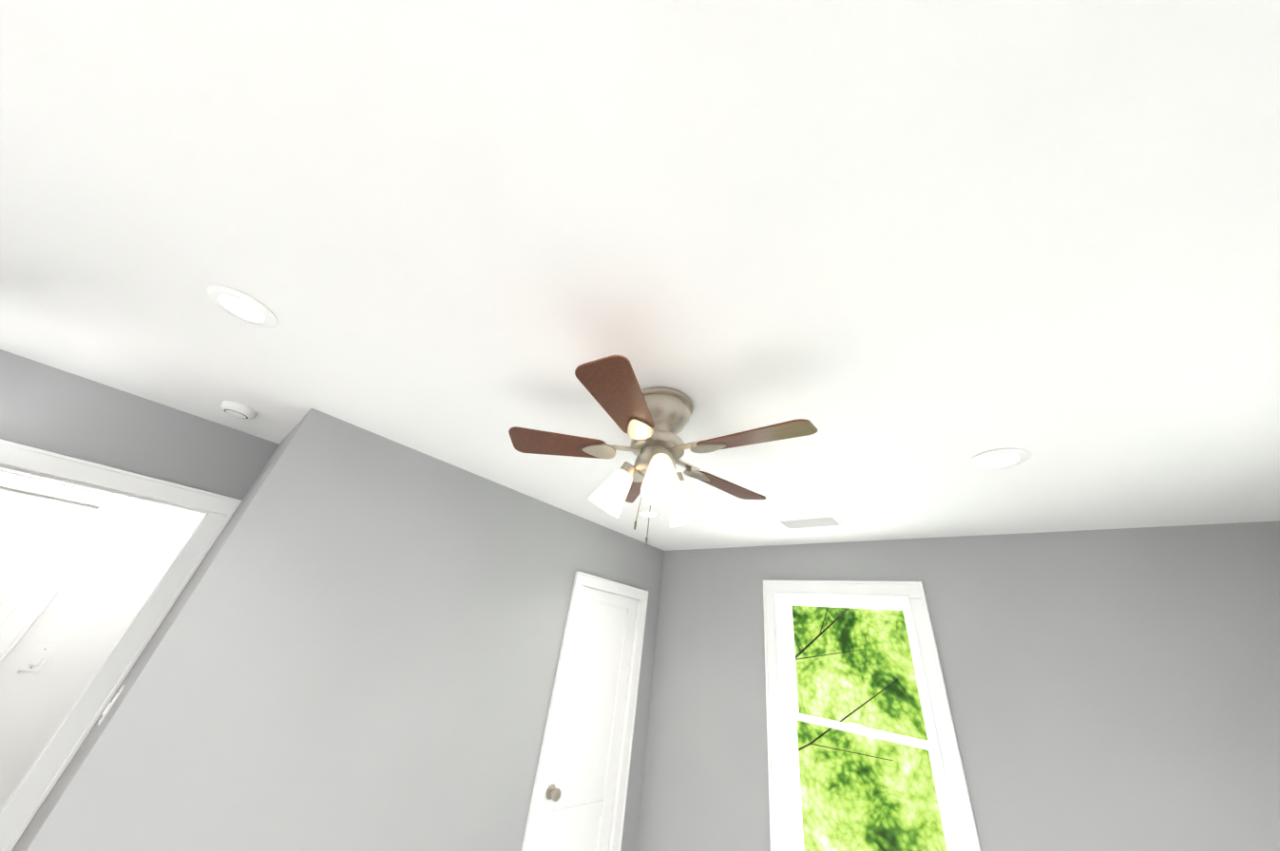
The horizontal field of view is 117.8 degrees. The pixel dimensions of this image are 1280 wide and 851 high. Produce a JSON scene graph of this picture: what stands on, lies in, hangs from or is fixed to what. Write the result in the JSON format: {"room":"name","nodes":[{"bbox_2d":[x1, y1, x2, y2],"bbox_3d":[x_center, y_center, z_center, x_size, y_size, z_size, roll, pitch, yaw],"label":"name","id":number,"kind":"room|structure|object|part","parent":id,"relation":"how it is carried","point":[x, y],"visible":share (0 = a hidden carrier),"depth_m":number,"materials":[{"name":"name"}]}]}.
{"room":"bedroom","nodes":[
{"label":"bedroom","id":0,"kind":"room"},
{"bbox_2d":[0,489,97,607],"bbox_3d":[-4.771,1.444,2.830,0.120,2.440,2.240,-17,-38,38],"label":"wall","id":1,"kind":"structure","parent":0,"point":[33,529],"depth_m":2.99,"materials":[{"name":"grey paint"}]},
{"bbox_2d":[0,508,96,626],"bbox_3d":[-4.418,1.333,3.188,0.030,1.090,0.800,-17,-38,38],"label":"door","id":2,"kind":"structure","parent":1,"relation":"in","point":[17,596],"depth_m":3.00,"materials":[{"name":"white wood"}]},
{"bbox_2d":[0,497,205,809],"bbox_3d":[-3.213,1.216,2.032,0.120,2.440,4.000,-17,-38,38],"label":"wall","id":3,"kind":"structure","parent":0,"point":[84,620],"depth_m":2.13,"materials":[{"name":"white paint"}]},
{"bbox_2d":[18,645,58,671],"bbox_3d":[-3.141,1.216,2.014,0.011,0.115,0.070,-17,-38,38],"label":"light switch","id":4,"kind":"object","parent":3,"relation":"attached to","point":[38,658],"visible":1,"depth_m":2.01,"materials":[{"name":"white plastic"}]},
{"bbox_2d":[0,467,133,665],"bbox_3d":[-3.557,1.154,1.628,0.176,2.065,0.870,-17,-38,38],"label":"door frame","id":5,"kind":"structure","parent":3,"relation":"attached to","point":[19,621],"depth_m":2.13,"materials":[{"name":"white wood"}]},
{"bbox_2d":[0,349,278,500],"bbox_3d":[-2.737,0.913,1.378,0.120,2.440,1.425,-17,-38,38],"label":"wall","id":6,"kind":"structure","parent":0,"point":[44,407],"depth_m":1.88,"materials":[{"name":"grey paint"}]},
{"bbox_2d":[0,439,242,850],"bbox_3d":[-2.693,1.112,1.355,0.176,2.085,0.980,-17,-38,38],"label":"door frame","id":7,"kind":"structure","parent":6,"relation":"attached to","point":[28,797],"depth_m":1.73,"materials":[{"name":"white wood"}]},
{"bbox_2d":[12,416,305,850],"bbox_3d":[-2.008,1.108,1.535,0.700,2.440,0.120,-17,-38,38],"label":"wall","id":8,"kind":"structure","parent":0,"point":[28,833],"depth_m":1.55,"materials":[{"name":"grey paint"}]},
{"bbox_2d":[97,685,124,725],"bbox_3d":[-2.042,1.076,1.488,0.070,0.115,0.011,-17,-38,38],"label":"bedroom light switch","id":9,"kind":"object","parent":8,"relation":"attached to","point":[106,710],"visible":1,"depth_m":1.47,"materials":[{"name":"white plastic"}]},
{"bbox_2d":[23,408,664,850],"bbox_3d":[-0.857,1.597,2.102,0.120,2.440,2.740,-17,-38,38],"label":"wall","id":10,"kind":"structure","parent":0,"point":[358,646],"depth_m":1.74,"materials":[{"name":"grey paint"}]},
{"bbox_2d":[520,572,648,850],"bbox_3d":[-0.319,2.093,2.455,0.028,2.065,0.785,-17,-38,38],"label":"door frame","id":11,"kind":"structure","parent":10,"relation":"attached to","point":[581,582],"depth_m":2.55,"materials":[{"name":"white wood"}]},
{"bbox_2d":[534,586,637,850],"bbox_3d":[-0.355,2.136,2.466,0.177,1.977,0.636,-17,-38,38],"label":"closet door","id":12,"kind":"structure","parent":10,"relation":"in","point":[577,811],"depth_m":2.54,"materials":[{"name":"white wood"}]},
{"bbox_2d":[0,0,1279,551],"bbox_3d":[-1.401,-0.024,1.999,6.930,0.120,5.415,-17,-38,38],"label":"ceiling","id":13,"kind":"structure","parent":0,"point":[908,258],"depth_m":0.84,"materials":[{"name":"paint"}]},
{"bbox_2d":[220,401,257,420],"bbox_3d":[-1.985,-0.070,1.906,0.136,0.038,0.136,-17,-38,38],"label":"smoke detector","id":14,"kind":"object","parent":13,"relation":"attached to","point":[237,410],"visible":1,"depth_m":1.88,"materials":[{"name":"white plastic"}]},
{"bbox_2d":[206,285,277,327],"bbox_3d":[-1.253,-0.371,1.217,0.176,0.011,0.176,-17,-38,38],"label":"recessed light","id":15,"kind":"object","parent":13,"relation":"in","point":[245,306],"visible":1,"depth_m":1.21,"materials":[{"name":"white plastic"}]},
{"bbox_2d":[635,509,661,518],"bbox_3d":[0.058,0.592,2.578,0.176,0.011,0.176,-17,-38,38],"label":"recessed light","id":16,"kind":"object","parent":13,"relation":"in","point":[645,513],"visible":0.83,"depth_m":2.57,"materials":[{"name":"white"}]},
{"bbox_2d":[508,355,817,547],"bbox_3d":[0.074,0.145,1.268,0.959,0.520,0.982,-17,-38,38],"label":"ceiling fan","id":17,"kind":"object","parent":13,"relation":"hanging from","point":[652,423],"visible":1,"depth_m":1.24,"materials":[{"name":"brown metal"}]},
{"bbox_3d":[0.066,0.146,1.272,0.469,0.520,0.480,-17,-38,38],"label":"motor","id":18,"kind":"part","parent":17,"relation":"part of","materials":[{"name":"silver metal"}]},
{"bbox_2d":[775,515,844,529],"bbox_3d":[1.020,0.587,2.324,0.340,0.010,0.190,-17,-38,38],"label":"ceiling vent","id":19,"kind":"object","parent":13,"relation":"in","point":[813,522],"visible":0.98,"depth_m":2.31,"materials":[{"name":"grey metal"}]},
{"bbox_2d":[968,448,1031,469],"bbox_3d":[1.336,0.128,1.436,0.176,0.011,0.176,-17,-38,38],"label":"recessed light","id":20,"kind":"object","parent":13,"relation":"in","point":[995,459],"visible":0.98,"depth_m":1.43,"materials":[{"name":"white plastic"}]},
{"bbox_2d":[636,520,1279,850],"bbox_3d":[1.077,1.944,2.220,4.380,2.440,0.200,-17,-38,38],"label":"wall","id":21,"kind":"structure","parent":0,"point":[1113,690],"depth_m":1.77,"materials":[{"name":"grey paint"}]},
{"bbox_2d":[763,580,981,850],"bbox_3d":[1.226,1.740,2.189,0.960,1.580,0.230,-17,-38,38],"label":"window","id":22,"kind":"structure","parent":21,"relation":"in","point":[960,807],"depth_m":2.22,"materials":[{"name":"white wood"}]},
{"bbox_3d":[1.234,1.733,2.201,0.776,1.373,0.078,-17,-38,38],"label":"window sash","id":23,"kind":"part","parent":22,"relation":"part of","materials":[{"name":"white wood"}]},
{"label":"outside","id":24,"kind":"structure","parent":0,"visible":0},
{"bbox_2d":[795,607,897,761],"bbox_3d":[1.975,2.969,4.665,2.211,2.611,0.316,-17,-38,38],"label":"branches","id":25,"kind":"object","parent":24,"point":[806,647],"depth_m":4.38,"materials":[{"name":"brown plant"}]},
{"bbox_2d":[791,605,947,850],"bbox_3d":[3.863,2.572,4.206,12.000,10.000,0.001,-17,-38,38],"label":"foliage","id":26,"kind":"object","parent":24,"point":[827,814],"depth_m":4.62,"materials":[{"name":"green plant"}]}
]}

